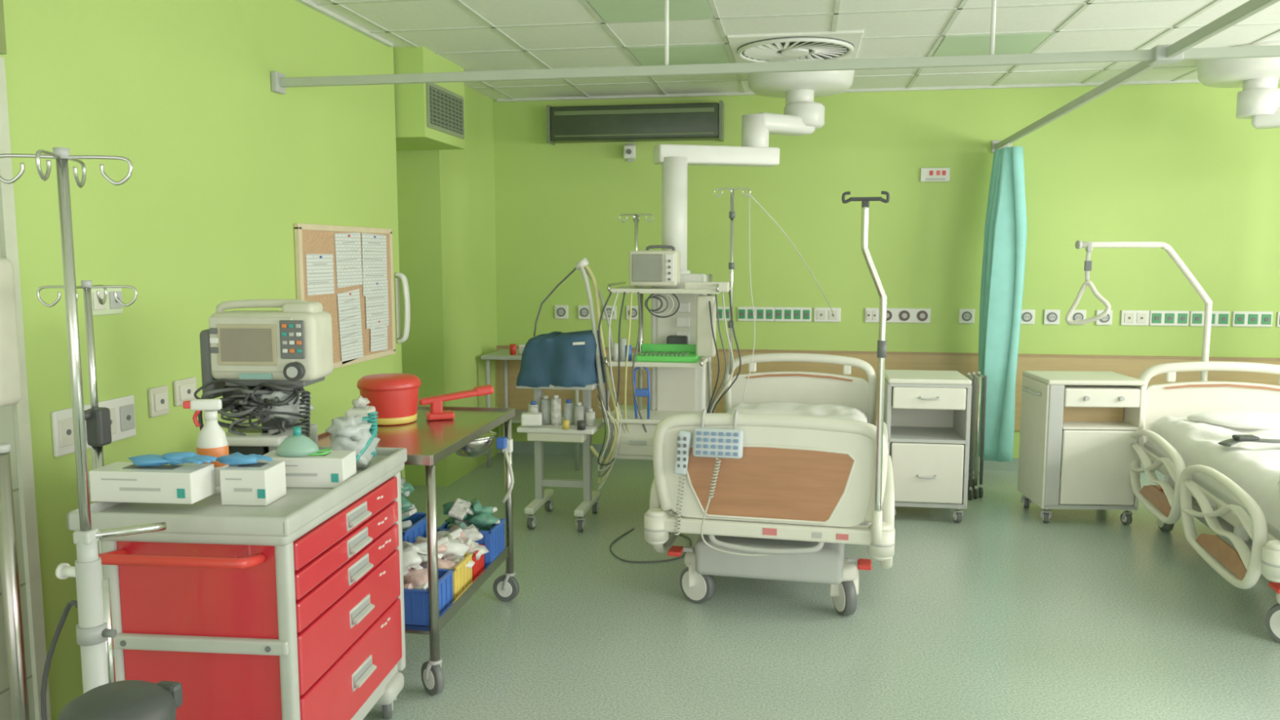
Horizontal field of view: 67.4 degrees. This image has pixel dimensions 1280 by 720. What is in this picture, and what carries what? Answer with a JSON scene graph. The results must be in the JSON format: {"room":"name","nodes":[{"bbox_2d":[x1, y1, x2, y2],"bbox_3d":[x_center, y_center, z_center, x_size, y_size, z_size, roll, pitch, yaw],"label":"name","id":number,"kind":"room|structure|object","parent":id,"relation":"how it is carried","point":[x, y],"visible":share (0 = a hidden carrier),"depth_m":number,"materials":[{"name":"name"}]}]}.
{"room":"hospital room","nodes":[
{"label":"hospital room","id":0,"kind":"room"},
{"bbox_2d":[0,0,498,719],"bbox_3d":[-2.245,-0.113,2.890,0.620,2.830,9.950,1,6,9],"label":"wall","id":1,"kind":"structure","parent":0,"point":[225,165],"depth_m":3.83,"materials":[{"name":"paint"}]},
{"bbox_2d":[0,0,6,54],"bbox_3d":[-1.999,-1.124,2.120,0.080,0.610,1.340,1,6,9],"label":"trim","id":2,"kind":"structure","parent":1,"relation":"attached to","point":[2,34],"depth_m":2.79,"materials":[{"name":"paint"}]},
{"bbox_2d":[0,257,22,407],"bbox_3d":[-1.895,-0.080,2.820,0.065,0.440,0.130,1,6,9],"label":"guard","id":3,"kind":"object","parent":1,"relation":"attached to","point":[11,385],"visible":1,"depth_m":2.83,"materials":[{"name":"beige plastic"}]},
{"bbox_2d":[0,235,35,719],"bbox_3d":[-2.063,0.292,2.093,0.015,2.200,1.760,1,6,9],"label":"trim","id":4,"kind":"structure","parent":1,"relation":"attached to","point":[6,417],"depth_m":2.94,"materials":[{"name":"metal"}]},
{"bbox_2d":[0,57,51,719],"bbox_3d":[-1.910,0.197,2.957,0.030,2.200,0.045,1,6,9],"label":"trim","id":5,"kind":"structure","parent":1,"relation":"attached to","point":[8,233],"depth_m":2.96,"materials":[{"name":"metal"}]},
{"bbox_2d":[50,395,136,457],"bbox_3d":[-1.858,0.221,3.285,0.026,0.150,0.380,1,6,9],"label":"wall outlets","id":6,"kind":"object","parent":1,"relation":"attached to","point":[122,419],"visible":0.61,"depth_m":3.30,"materials":[{"name":"white plastic"}]},
{"bbox_2d":[90,288,123,315],"bbox_3d":[-1.844,-0.205,3.317,0.026,0.100,0.160,1,6,9],"label":"light switch","id":7,"kind":"object","parent":1,"relation":"attached to","point":[111,306],"visible":0.61,"depth_m":3.32,"materials":[{"name":"grey plastic"}]},
{"bbox_2d":[147,385,168,417],"bbox_3d":[-1.803,0.155,3.605,0.026,0.110,0.100,1,6,9],"label":"wall outlet","id":8,"kind":"object","parent":1,"relation":"attached to","point":[158,402],"visible":1,"depth_m":3.59,"materials":[{"name":"beige plastic"}]},
{"bbox_2d":[173,377,196,406],"bbox_3d":[-1.777,0.123,3.760,0.026,0.100,0.130,1,6,9],"label":"wall outlet","id":9,"kind":"object","parent":1,"relation":"attached to","point":[184,389],"visible":0.84,"depth_m":3.73,"materials":[{"name":"beige plastic"}]},
{"bbox_2d":[293,222,395,368],"bbox_3d":[-1.539,-0.343,5.107,0.032,0.730,1.060,1,6,9],"label":"notice board","id":10,"kind":"object","parent":1,"relation":"attached to","point":[348,270],"visible":0.88,"depth_m":5.09,"materials":[{"name":"paper"}]},
{"bbox_2d":[342,331,358,337],"bbox_3d":[-1.535,-0.134,5.089,0.001,0.019,0.188,1,6,9],"label":"print","id":11,"kind":"object","parent":10,"relation":"on","point":[344,334],"depth_m":5.09,"materials":[{"name":"white paper"}]},
{"bbox_2d":[395,271,410,343],"bbox_3d":[-1.413,-0.311,5.732,0.078,0.427,0.060,1,6,9],"label":"handle","id":12,"kind":"object","parent":1,"relation":"attached to","point":[404,280],"visible":1,"depth_m":5.72,"materials":[{"name":"white plastic"}]},
{"bbox_2d":[310,0,1279,99],"bbox_3d":[1.411,-1.509,2.223,8.000,0.108,10.150,1,6,9],"label":"ceiling","id":13,"kind":"structure","parent":0,"point":[427,14],"depth_m":5.29,"materials":[{"name":"tile"}]},
{"bbox_2d":[393,46,465,150],"bbox_3d":[-1.483,-1.622,6.038,0.594,0.520,0.700,1,6,9],"label":"ventilation duct","id":14,"kind":"object","parent":13,"relation":"attached to","point":[428,116],"visible":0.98,"depth_m":5.75,"materials":[{"name":"paint"}]},
{"bbox_2d":[425,83,464,139],"bbox_3d":[-1.210,-1.552,5.990,0.012,0.270,0.620,1,6,9],"label":"grille","id":15,"kind":"object","parent":14,"relation":"attached to","point":[444,104],"depth_m":5.94,"materials":[{"name":"metal"}]},
{"bbox_2d":[598,57,854,460],"bbox_3d":[0.639,-0.702,6.328,1.470,2.413,2.032,1,6,9],"label":"pendant","id":16,"kind":"object","parent":13,"relation":"hanging from","point":[682,349],"depth_m":5.80,"materials":[{"name":"metal"}]},
{"bbox_2d":[271,0,1279,153],"bbox_3d":[2.031,-1.298,2.915,5.892,0.480,6.394,-4,7,-31],"label":"rail","id":17,"kind":"object","parent":13,"relation":"hanging from","point":[1169,54],"visible":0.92,"depth_m":3.98,"materials":[{"name":"metal"}]},
{"bbox_2d":[978,142,1026,462],"bbox_3d":[2.569,-0.404,6.855,0.248,2.219,0.384,1,6,9],"label":"privacy curtain","id":18,"kind":"object","parent":17,"relation":"hanging from","point":[1004,252],"visible":0.95,"depth_m":6.71,"materials":[{"name":"teal fabric"}]},
{"bbox_2d":[295,0,1279,102],"bbox_3d":[1.553,-1.440,2.104,7.080,0.020,9.950,1,6,9],"label":"grid","id":19,"kind":"object","parent":13,"relation":"attached to","point":[314,6],"visible":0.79,"depth_m":5.38,"materials":[{"name":"metal"}]},
{"bbox_2d":[727,30,863,62],"bbox_3d":[0.910,-1.818,5.634,0.740,0.042,0.740,1,6,9],"label":"air diffuser","id":20,"kind":"object","parent":13,"relation":"in","point":[843,44],"depth_m":5.49,"materials":[{"name":"metal"}]},
{"bbox_2d":[1195,40,1279,128],"bbox_3d":[4.029,-0.744,5.870,1.245,2.230,0.690,1,6,9],"label":"pendant","id":21,"kind":"object","parent":13,"relation":"hanging from","point":[1259,78],"depth_m":5.73,"materials":[{"name":"metal"}]},
{"bbox_2d":[363,453,1279,719],"bbox_3d":[1.411,1.399,2.544,8.000,0.100,10.150,1,6,9],"label":"floor","id":22,"kind":"structure","parent":0,"point":[1000,612],"depth_m":4.16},
{"bbox_2d":[0,442,29,719],"bbox_3d":[-1.626,0.780,2.502,0.180,1.140,0.180,1,6,9],"label":"stand pole","id":23,"kind":"object","parent":22,"relation":"on","point":[9,566],"visible":1,"depth_m":2.47,"materials":[{"name":"metal"}]},
{"bbox_2d":[0,146,166,719],"bbox_3d":[-1.249,0.458,2.199,0.438,1.848,0.460,1,6,9],"label":"stand","id":24,"kind":"object","parent":22,"relation":"on","point":[95,633],"visible":0.94,"depth_m":2.16,"materials":[{"name":"silver metal"}]},
{"bbox_2d":[36,280,137,577],"bbox_3d":[-1.594,0.539,2.844,0.319,1.545,0.362,1,6,9],"label":"stand","id":25,"kind":"object","parent":22,"relation":"on","point":[97,419],"visible":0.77,"depth_m":2.77,"materials":[{"name":"silver metal"}]},
{"bbox_2d":[57,680,182,719],"bbox_3d":[-0.963,1.018,1.788,0.196,0.824,0.228,1,6,9],"label":"stool","id":26,"kind":"object","parent":22,"relation":"on","point":[125,700],"visible":1,"depth_m":1.74,"materials":[{"name":"plastic"}]},
{"bbox_2d":[66,446,407,719],"bbox_3d":[-1.154,0.828,2.936,0.614,0.950,0.991,1,6,5],"label":"cart","id":27,"kind":"object","parent":22,"relation":"on","point":[290,607],"visible":0.87,"depth_m":2.56,"materials":[{"name":"red plastic"}]},
{"bbox_2d":[88,462,215,504],"bbox_3d":[-1.341,0.337,2.644,0.290,0.087,0.122,1,6,5],"label":"glove box","id":28,"kind":"object","parent":27,"relation":"on","point":[117,482],"visible":0.98,"depth_m":2.59,"materials":[{"name":"white cardboard"}]},
{"bbox_2d":[119,487,160,491],"bbox_3d":[-1.346,0.348,2.585,0.116,0.009,0.002,1,6,5],"label":"print","id":29,"kind":"object","parent":28,"relation":"attached to","point":[120,488],"depth_m":2.58},
{"bbox_2d":[182,399,229,494],"bbox_3d":[-1.266,0.251,2.806,0.116,0.274,0.086,-1,6,-10],"label":"spray bottle","id":30,"kind":"object","parent":27,"relation":"on","point":[212,441],"visible":0.7,"depth_m":2.78,"materials":[{"name":"white plastic"}]},
{"bbox_2d":[74,455,404,546],"bbox_3d":[-1.152,0.403,2.930,0.590,0.055,0.900,1,6,5],"label":"countertop","id":31,"kind":"structure","parent":27,"relation":"on","point":[295,498],"depth_m":2.62,"materials":[{"name":"plastic"}]},
{"bbox_2d":[219,460,286,506],"bbox_3d":[-1.095,0.347,2.721,0.130,0.102,0.132,0,6,3],"label":"glove box","id":32,"kind":"object","parent":27,"relation":"on","point":[261,483],"visible":0.92,"depth_m":2.66,"materials":[{"name":"white cardboard"}]},
{"bbox_2d":[127,451,272,466],"bbox_3d":[-1.218,0.277,2.661,0.375,0.048,0.140,-2,7,-17],"label":"gloves","id":33,"kind":"object","parent":32,"relation":"in","point":[174,458],"visible":1,"depth_m":2.63,"materials":[{"name":"rubber"}]},
{"bbox_2d":[233,488,252,492],"bbox_3d":[-1.099,0.360,2.657,0.052,0.010,0.002,0,6,4],"label":"print","id":34,"kind":"object","parent":32,"relation":"attached to","point":[250,490],"depth_m":2.66},
{"bbox_2d":[225,432,288,446],"bbox_3d":[-1.257,0.257,3.104,0.229,0.031,0.088,0,6,3],"label":"tray","id":35,"kind":"object","parent":27,"relation":"on","point":[234,439],"depth_m":3.06,"materials":[{"name":"white plastic"}]},
{"bbox_2d":[193,298,333,466],"bbox_3d":[-1.247,0.073,3.160,0.429,0.546,0.253,0,6,3],"label":"monitor","id":36,"kind":"object","parent":27,"relation":"on","point":[260,362],"visible":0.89,"depth_m":3.07,"materials":[{"name":"beige plastic"}]},
{"bbox_2d":[257,449,356,488],"bbox_3d":[-1.011,0.330,2.919,0.260,0.092,0.122,0,6,1],"label":"glove box","id":37,"kind":"object","parent":27,"relation":"on","point":[331,469],"visible":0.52,"depth_m":2.86,"materials":[{"name":"white cardboard"}]},
{"bbox_2d":[285,473,317,476],"bbox_3d":[-1.012,0.342,2.860,0.104,0.009,0.002,0,6,2],"label":"print","id":38,"kind":"object","parent":37,"relation":"attached to","point":[286,474],"depth_m":2.86},
{"bbox_2d":[275,426,331,456],"bbox_3d":[-1.022,0.243,2.912,0.170,0.080,0.110,1,6,9],"label":"face mask","id":39,"kind":"object","parent":37,"relation":"on","point":[297,444],"visible":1,"depth_m":2.88,"materials":[{"name":"plastic"}]},
{"bbox_2d":[324,411,380,468],"bbox_3d":[-0.943,0.264,3.131,0.152,0.174,0.230,1,6,9],"label":"plastic bag","id":40,"kind":"object","parent":27,"relation":"on","point":[357,433],"visible":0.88,"depth_m":3.09,"materials":[{"name":"plastic"}]},
{"bbox_2d":[375,671,404,705],"bbox_3d":[-0.877,1.133,3.317,0.090,0.070,0.150,1,6,5],"label":"caster","id":41,"kind":"object","parent":27,"relation":"attached to","point":[391,687],"depth_m":3.27,"materials":[{"name":"plastic"}]},
{"bbox_2d":[317,405,519,695],"bbox_3d":[-0.936,0.726,4.031,0.638,0.912,1.109,1,6,8],"label":"trolley","id":42,"kind":"object","parent":22,"relation":"on","point":[427,442],"visible":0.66,"depth_m":3.86,"materials":[{"name":"metal"}]},
{"bbox_2d":[345,395,375,417],"bbox_3d":[-1.112,0.218,3.822,0.100,0.165,0.120,-1,6,-5],"label":"tissue box","id":43,"kind":"object","parent":42,"relation":"on","point":[360,407],"visible":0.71,"depth_m":3.79,"materials":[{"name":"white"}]},
{"bbox_2d":[356,373,421,425],"bbox_3d":[-1.079,0.165,4.137,0.270,0.200,0.270,1,6,9],"label":"sharps container","id":44,"kind":"object","parent":42,"relation":"on","point":[394,396],"visible":0.88,"depth_m":4.04,"materials":[{"name":"red plastic"}]},
{"bbox_2d":[400,476,426,543],"bbox_3d":[-1.061,0.708,4.133,0.240,0.421,0.316,1,6,9],"label":"basket","id":45,"kind":"object","parent":42,"relation":"on","point":[414,524],"visible":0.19,"depth_m":4.09,"materials":[{"name":"blue plastic"}]},
{"bbox_2d":[402,541,453,626],"bbox_3d":[-0.886,0.833,3.679,0.271,0.273,0.256,1,6,9],"label":"basket","id":46,"kind":"object","parent":42,"relation":"on","point":[415,576],"visible":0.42,"depth_m":3.59,"materials":[{"name":"blue plastic"}]},
{"bbox_2d":[404,599,454,635],"bbox_3d":[-0.948,0.940,4.038,0.540,0.015,1.000,1,6,8],"label":"shelf","id":47,"kind":"object","parent":42,"relation":"attached to","point":[409,628],"depth_m":3.54,"materials":[{"name":"metal"}]},
{"bbox_2d":[413,533,475,599],"bbox_3d":[-0.831,0.823,3.938,0.275,0.236,0.244,1,6,9],"label":"basket","id":48,"kind":"object","parent":42,"relation":"on","point":[451,553],"visible":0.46,"depth_m":3.89,"materials":[{"name":"yellow plastic"}]},
{"bbox_2d":[418,384,493,420],"bbox_3d":[-0.805,0.186,4.236,0.327,0.135,0.092,-3,7,-22],"label":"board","id":49,"kind":"object","parent":42,"relation":"on","point":[436,412],"visible":1,"depth_m":4.20,"materials":[{"name":"plastic"}]},
{"bbox_2d":[437,524,488,580],"bbox_3d":[-0.792,0.818,4.118,0.287,0.207,0.190,1,6,9],"label":"basket","id":50,"kind":"object","parent":42,"relation":"on","point":[470,534],"visible":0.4,"depth_m":4.09,"materials":[{"name":"red plastic"}]},
{"bbox_2d":[436,497,506,568],"bbox_3d":[-0.757,0.758,4.320,0.266,0.282,0.232,1,6,9],"label":"basket","id":51,"kind":"object","parent":42,"relation":"on","point":[464,513],"visible":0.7,"depth_m":4.26,"materials":[{"name":"blue plastic"}]},
{"bbox_2d":[455,431,494,457],"bbox_3d":[-0.767,0.392,4.377,0.216,0.100,0.216,1,6,8],"label":"bowl","id":52,"kind":"object","parent":42,"relation":"on","point":[480,446],"depth_m":4.31,"materials":[{"name":"metal"}]},
{"bbox_2d":[480,349,579,470],"bbox_3d":[-0.778,0.373,7.466,0.770,0.860,0.520,1,6,9],"label":"side table","id":53,"kind":"object","parent":22,"relation":"on","point":[501,354],"visible":0.34,"depth_m":7.28,"materials":[{"name":"grey plastic"}]},
{"bbox_2d":[509,343,525,355],"bbox_3d":[-0.738,-0.084,7.320,0.490,0.080,0.178,1,6,9],"label":"supplies","id":54,"kind":"object","parent":53,"relation":"on","point":[512,346],"visible":0.13,"depth_m":7.28,"materials":[{"name":"red plastic"}]},
{"bbox_2d":[509,343,516,355],"bbox_3d":[-0.965,-0.081,7.294,0.050,0.080,0.050,1,6,9],"label":"jar","id":55,"kind":"object","parent":54,"relation":"on","point":[512,346],"depth_m":7.27,"materials":[{"name":"red plastic"}]},
{"bbox_2d":[515,257,622,531],"bbox_3d":[-0.404,0.190,5.757,0.649,1.598,0.497,1,6,9],"label":"trolley","id":56,"kind":"object","parent":22,"relation":"on","point":[553,360],"visible":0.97,"depth_m":5.61,"materials":[{"name":"grey plastic"}]},
{"bbox_2d":[528,404,538,412],"bbox_3d":[-0.636,0.324,5.723,0.060,0.120,0.060,1,6,9],"label":"bottle","id":57,"kind":"object","parent":56,"relation":"on","point":[531,407],"depth_m":5.69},
{"bbox_2d":[541,398,551,424],"bbox_3d":[-0.562,0.307,5.739,0.060,0.150,0.060,1,6,9],"label":"bottle","id":58,"kind":"object","parent":56,"relation":"on","point":[545,402],"depth_m":5.72,"materials":[{"name":"plastic"}]},
{"bbox_2d":[551,397,561,426],"bbox_3d":[-0.498,0.307,5.697,0.060,0.160,0.060,1,6,9],"label":"bottle","id":59,"kind":"object","parent":56,"relation":"on","point":[556,416],"depth_m":5.67,"materials":[{"name":"plastic"}]},
{"bbox_2d":[515,383,599,390],"bbox_3d":[-0.465,0.134,5.754,0.460,0.030,0.400,1,6,9],"label":"shelf","id":60,"kind":"object","parent":56,"relation":"attached to","point":[535,386],"depth_m":5.55,"materials":[{"name":"grey plastic"}]},
{"bbox_2d":[516,417,604,434],"bbox_3d":[-0.465,0.393,5.783,0.460,0.030,0.400,1,6,9],"label":"shelf","id":61,"kind":"object","parent":56,"relation":"attached to","point":[548,427],"depth_m":5.61,"materials":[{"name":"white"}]},
{"bbox_2d":[564,402,573,425],"bbox_3d":[-0.424,0.320,5.717,0.060,0.130,0.060,1,6,9],"label":"bottle","id":62,"kind":"object","parent":56,"relation":"on","point":[568,406],"depth_m":5.69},
{"bbox_2d":[573,404,584,426],"bbox_3d":[-0.360,0.329,5.677,0.060,0.120,0.060,1,6,9],"label":"bottle","id":63,"kind":"object","parent":56,"relation":"on","point":[579,410],"depth_m":5.65,"materials":[{"name":"grey plastic"}]},
{"bbox_2d":[585,411,595,426],"bbox_3d":[-0.295,0.347,5.698,0.060,0.080,0.060,1,6,9],"label":"bottle","id":64,"kind":"object","parent":56,"relation":"on","point":[589,415],"depth_m":5.67,"materials":[{"name":"white plastic"}]},
{"bbox_2d":[609,528,691,563],"bbox_3d":[0.088,1.014,5.524,0.450,0.010,0.963,1,6,9],"label":"power cable","id":65,"kind":"object","parent":22,"relation":"on","point":[631,530],"visible":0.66,"depth_m":5.13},
{"bbox_2d":[644,191,894,615],"bbox_3d":[0.781,0.123,5.117,1.083,1.872,2.272,1,6,13],"label":"hospital bed","id":66,"kind":"object","parent":22,"relation":"on","point":[775,485],"visible":0.99,"depth_m":4.15,"materials":[{"name":"beige plastic"}]},
{"bbox_2d":[871,509,882,544],"bbox_3d":[0.987,0.696,3.998,0.040,0.140,0.040,1,6,13],"label":"socket","id":67,"kind":"object","parent":66,"relation":"attached to","point":[877,514],"depth_m":3.98,"materials":[{"name":"beige plastic"}]},
{"bbox_2d":[883,369,971,522],"bbox_3d":[1.755,0.528,5.966,0.484,0.880,0.498,1,6,8],"label":"bedside cabinet","id":68,"kind":"object","parent":22,"relation":"on","point":[926,415],"visible":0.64,"depth_m":5.76,"materials":[{"name":"beige plastic"}]},
{"bbox_2d":[888,426,967,444],"bbox_3d":[1.757,0.462,5.973,0.460,0.020,0.450,1,6,8],"label":"shelf","id":69,"kind":"object","parent":68,"relation":"attached to","point":[927,434],"depth_m":5.88,"materials":[{"name":"grey plastic"}]},
{"bbox_2d":[966,371,986,500],"bbox_3d":[2.253,0.503,6.470,0.102,0.820,0.390,1,6,9],"label":"privacy screen","id":70,"kind":"object","parent":22,"relation":"on","point":[973,469],"visible":0.81,"depth_m":6.36,"materials":[{"name":"grey metal"}]},
{"bbox_2d":[1017,370,1145,524],"bbox_3d":[2.684,0.533,5.923,0.609,0.880,0.490,0,6,3],"label":"bedside cabinet","id":71,"kind":"object","parent":22,"relation":"on","point":[1076,451],"visible":0.98,"depth_m":5.72,"materials":[{"name":"beige plastic"}]},
{"bbox_2d":[1062,421,1141,430],"bbox_3d":[2.752,0.381,5.912,0.450,0.015,0.450,0,6,3],"label":"shelf","id":72,"kind":"object","parent":71,"relation":"attached to","point":[1111,425],"depth_m":5.74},
{"bbox_2d":[1065,240,1279,642],"bbox_3d":[3.054,0.255,4.711,1.445,1.700,2.265,1,6,13],"label":"hospital bed","id":73,"kind":"object","parent":22,"relation":"on","point":[1215,445],"visible":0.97,"depth_m":5.00,"materials":[{"name":"beige plastic"}]},
{"bbox_2d":[1186,409,1279,430],"bbox_3d":[3.397,0.340,5.309,0.651,0.100,0.414,1,6,13],"label":"pillow","id":74,"kind":"object","parent":73,"relation":"on","point":[1228,420],"depth_m":5.22,"materials":[{"name":"fabric"}]},
{"bbox_2d":[493,83,1279,457],"bbox_3d":[2.232,-0.595,7.260,8.000,2.830,0.200,1,6,9],"label":"wall","id":75,"kind":"structure","parent":0,"point":[1175,165],"depth_m":7.13,"materials":[{"name":"paint"}]},
{"bbox_2d":[554,305,568,319],"bbox_3d":[-0.627,-0.382,7.650,0.110,0.110,0.026,1,6,9],"label":"wall socket","id":76,"kind":"object","parent":75,"relation":"attached to","point":[561,311],"visible":1,"depth_m":7.64,"materials":[{"name":"white plastic"}]},
{"bbox_2d":[577,305,591,319],"bbox_3d":[-0.439,-0.378,7.618,0.110,0.110,0.026,1,6,9],"label":"wall socket","id":77,"kind":"object","parent":75,"relation":"attached to","point":[584,313],"visible":0.9,"depth_m":7.61,"materials":[{"name":"white plastic"}]},
{"bbox_2d":[602,305,616,319],"bbox_3d":[-0.242,-0.375,7.586,0.110,0.110,0.026,1,6,9],"label":"wall socket","id":78,"kind":"object","parent":75,"relation":"attached to","point":[608,308],"visible":0.65,"depth_m":7.58,"materials":[{"name":"white plastic"}]},
{"bbox_2d":[623,142,635,161],"bbox_3d":[-0.079,-1.601,7.392,0.090,0.140,0.084,1,6,9],"label":"wall sensor","id":79,"kind":"object","parent":75,"relation":"attached to","point":[629,150],"visible":1,"depth_m":7.37,"materials":[{"name":"white plastic"}]},
{"bbox_2d":[626,306,638,319],"bbox_3d":[-0.055,-0.371,7.554,0.110,0.110,0.026,1,6,9],"label":"wall socket","id":80,"kind":"object","parent":75,"relation":"attached to","point":[634,316],"visible":0.64,"depth_m":7.55,"materials":[{"name":"white plastic"}]},
{"bbox_2d":[546,100,724,145],"bbox_3d":[-0.038,-1.804,7.315,1.344,0.280,0.176,1,6,9],"label":"air vent","id":81,"kind":"object","parent":75,"relation":"attached to","point":[688,121],"visible":1,"depth_m":7.24,"materials":[{"name":"metal"}]},
{"bbox_2d":[715,306,728,320],"bbox_3d":[0.616,-0.359,7.443,0.200,0.110,0.026,1,6,9],"label":"wall socket","id":82,"kind":"object","parent":75,"relation":"attached to","point":[721,314],"visible":0.37,"depth_m":7.43,"materials":[{"name":"white plastic"}]},
{"bbox_2d":[737,306,773,321],"bbox_3d":[0.891,-0.354,7.397,0.275,0.108,0.026,1,6,9],"label":"wall socket","id":83,"kind":"object","parent":75,"relation":"attached to","point":[744,313],"visible":0.97,"depth_m":7.38,"materials":[{"name":"white plastic"}]},
{"bbox_2d":[773,306,811,321],"bbox_3d":[1.169,-0.351,7.351,0.279,0.109,0.026,1,6,9],"label":"wall socket","id":84,"kind":"object","parent":75,"relation":"attached to","point":[780,313],"visible":1,"depth_m":7.34,"materials":[{"name":"white plastic"}]},
{"bbox_2d":[813,307,840,322],"bbox_3d":[1.425,-0.344,7.309,0.200,0.110,0.024,1,6,9],"label":"wall socket","id":85,"kind":"object","parent":75,"relation":"attached to","point":[820,314],"visible":0.97,"depth_m":7.30,"materials":[{"name":"white plastic"}]},
{"bbox_2d":[498,440,1164,476],"bbox_3d":[2.353,0.775,7.283,7.120,0.100,0.012,1,6,9],"label":"baseboard","id":86,"kind":"structure","parent":75,"relation":"attached to","point":[518,447],"depth_m":7.76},
{"bbox_2d":[864,307,878,322],"bbox_3d":[1.750,-0.338,7.255,0.100,0.110,0.024,1,6,9],"label":"wall socket","id":87,"kind":"object","parent":75,"relation":"attached to","point":[871,314],"visible":1,"depth_m":7.25,"materials":[{"name":"white plastic"}]},
{"bbox_2d":[496,347,1279,431],"bbox_3d":[2.352,0.239,7.220,7.120,0.560,0.020,1,6,9],"label":"wall protection panel","id":88,"kind":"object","parent":75,"relation":"attached to","point":[517,398],"depth_m":7.25,"materials":[{"name":"brown wood"}]},
{"bbox_2d":[496,345,1279,360],"bbox_3d":[2.352,-0.044,7.186,7.120,0.020,0.024,1,6,9],"label":"trim","id":89,"kind":"structure","parent":75,"relation":"attached to","point":[497,346],"depth_m":7.15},
{"bbox_2d":[878,307,930,323],"bbox_3d":[1.986,-0.335,7.215,0.377,0.110,0.025,1,6,9],"label":"wall socket","id":90,"kind":"object","parent":75,"relation":"attached to","point":[893,314],"visible":0.93,"depth_m":7.20,"materials":[{"name":"white plastic"}]},
{"bbox_2d":[920,167,950,182],"bbox_3d":[2.174,-1.364,7.068,0.210,0.100,0.027,1,6,9],"label":"panel","id":91,"kind":"object","parent":75,"relation":"attached to","point":[943,174],"visible":1,"depth_m":7.06,"materials":[{"name":"white plastic"}]},
{"bbox_2d":[958,308,974,323],"bbox_3d":[2.431,-0.326,7.141,0.110,0.110,0.026,1,6,9],"label":"wall socket","id":92,"kind":"object","parent":75,"relation":"attached to","point":[966,315],"visible":1,"depth_m":7.13,"materials":[{"name":"white plastic"}]},
{"bbox_2d":[1020,309,1035,324],"bbox_3d":[2.850,-0.318,7.071,0.110,0.110,0.026,1,6,9],"label":"wall socket","id":93,"kind":"object","parent":75,"relation":"attached to","point":[1028,316],"visible":0.86,"depth_m":7.06,"materials":[{"name":"white plastic"}]},
{"bbox_2d":[1043,309,1060,324],"bbox_3d":[3.022,-0.315,7.043,0.110,0.110,0.026,1,6,9],"label":"wall socket","id":94,"kind":"object","parent":75,"relation":"attached to","point":[1051,317],"visible":1,"depth_m":7.04,"materials":[{"name":"white plastic"}]},
{"bbox_2d":[1069,309,1086,324],"bbox_3d":[3.200,-0.311,7.013,0.110,0.110,0.026,1,6,9],"label":"wall socket","id":95,"kind":"object","parent":75,"relation":"attached to","point":[1077,314],"visible":0.74,"depth_m":7.00,"materials":[{"name":"white plastic"}]},
{"bbox_2d":[1095,310,1112,324],"bbox_3d":[3.378,-0.308,6.984,0.110,0.110,0.026,1,6,9],"label":"wall socket","id":96,"kind":"object","parent":75,"relation":"attached to","point":[1106,320],"visible":0.78,"depth_m":6.98,"materials":[{"name":"white plastic"}]},
{"bbox_2d":[1120,310,1149,325],"bbox_3d":[3.585,-0.304,6.950,0.190,0.110,0.024,1,6,9],"label":"wall socket","id":97,"kind":"object","parent":75,"relation":"attached to","point":[1128,317],"visible":1,"depth_m":6.94,"materials":[{"name":"white plastic"}]},
{"bbox_2d":[1149,310,1189,325],"bbox_3d":[3.805,-0.303,6.912,0.260,0.107,0.026,1,6,9],"label":"wall socket","id":98,"kind":"object","parent":75,"relation":"attached to","point":[1157,317],"visible":1,"depth_m":6.90,"materials":[{"name":"white plastic"}]},
{"bbox_2d":[1151,313,1161,323],"bbox_3d":[3.725,-0.301,6.921,0.062,0.072,0.008,1,6,9],"label":"outlet","id":99,"kind":"object","parent":98,"relation":"attached to","point":[1156,317],"depth_m":6.92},
{"bbox_2d":[1164,313,1174,323],"bbox_3d":[3.811,-0.300,6.907,0.062,0.072,0.008,1,6,9],"label":"outlet","id":100,"kind":"object","parent":98,"relation":"attached to","point":[1169,317],"depth_m":6.90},
{"bbox_2d":[1177,313,1187,323],"bbox_3d":[3.896,-0.298,6.892,0.062,0.072,0.008,1,6,9],"label":"outlet","id":101,"kind":"object","parent":98,"relation":"attached to","point":[1182,317],"depth_m":6.89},
{"bbox_2d":[1189,311,1230,326],"bbox_3d":[4.071,-0.296,6.868,0.261,0.108,0.026,1,6,9],"label":"wall socket","id":102,"kind":"object","parent":75,"relation":"attached to","point":[1219,318],"visible":0.81,"depth_m":6.85,"materials":[{"name":"white plastic"}]},
{"bbox_2d":[1192,313,1202,324],"bbox_3d":[3.991,-0.296,6.876,0.062,0.072,0.008,1,6,9],"label":"outlet","id":103,"kind":"object","parent":102,"relation":"attached to","point":[1197,317],"depth_m":6.87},
{"bbox_2d":[1218,313,1228,324],"bbox_3d":[4.162,-0.293,6.848,0.062,0.072,0.008,1,6,9],"label":"outlet","id":104,"kind":"object","parent":102,"relation":"attached to","point":[1223,317],"depth_m":6.84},
{"bbox_2d":[1231,311,1273,327],"bbox_3d":[4.347,-0.292,6.822,0.261,0.110,0.026,1,6,9],"label":"wall socket","id":105,"kind":"object","parent":75,"relation":"attached to","point":[1240,318],"visible":1,"depth_m":6.81,"materials":[{"name":"white plastic"}]},
{"bbox_2d":[1235,314,1244,324],"bbox_3d":[4.268,-0.291,6.830,0.062,0.072,0.008,1,6,9],"label":"outlet","id":106,"kind":"object","parent":105,"relation":"attached to","point":[1239,318],"depth_m":6.83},
{"bbox_2d":[1248,314,1257,324],"bbox_3d":[4.353,-0.290,6.816,0.062,0.072,0.008,1,6,9],"label":"outlet","id":107,"kind":"object","parent":105,"relation":"attached to","point":[1252,318],"depth_m":6.81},
{"bbox_2d":[1261,314,1271,324],"bbox_3d":[4.439,-0.288,6.802,0.062,0.072,0.008,1,6,9],"label":"outlet","id":108,"kind":"object","parent":105,"relation":"attached to","point":[1265,318],"depth_m":6.80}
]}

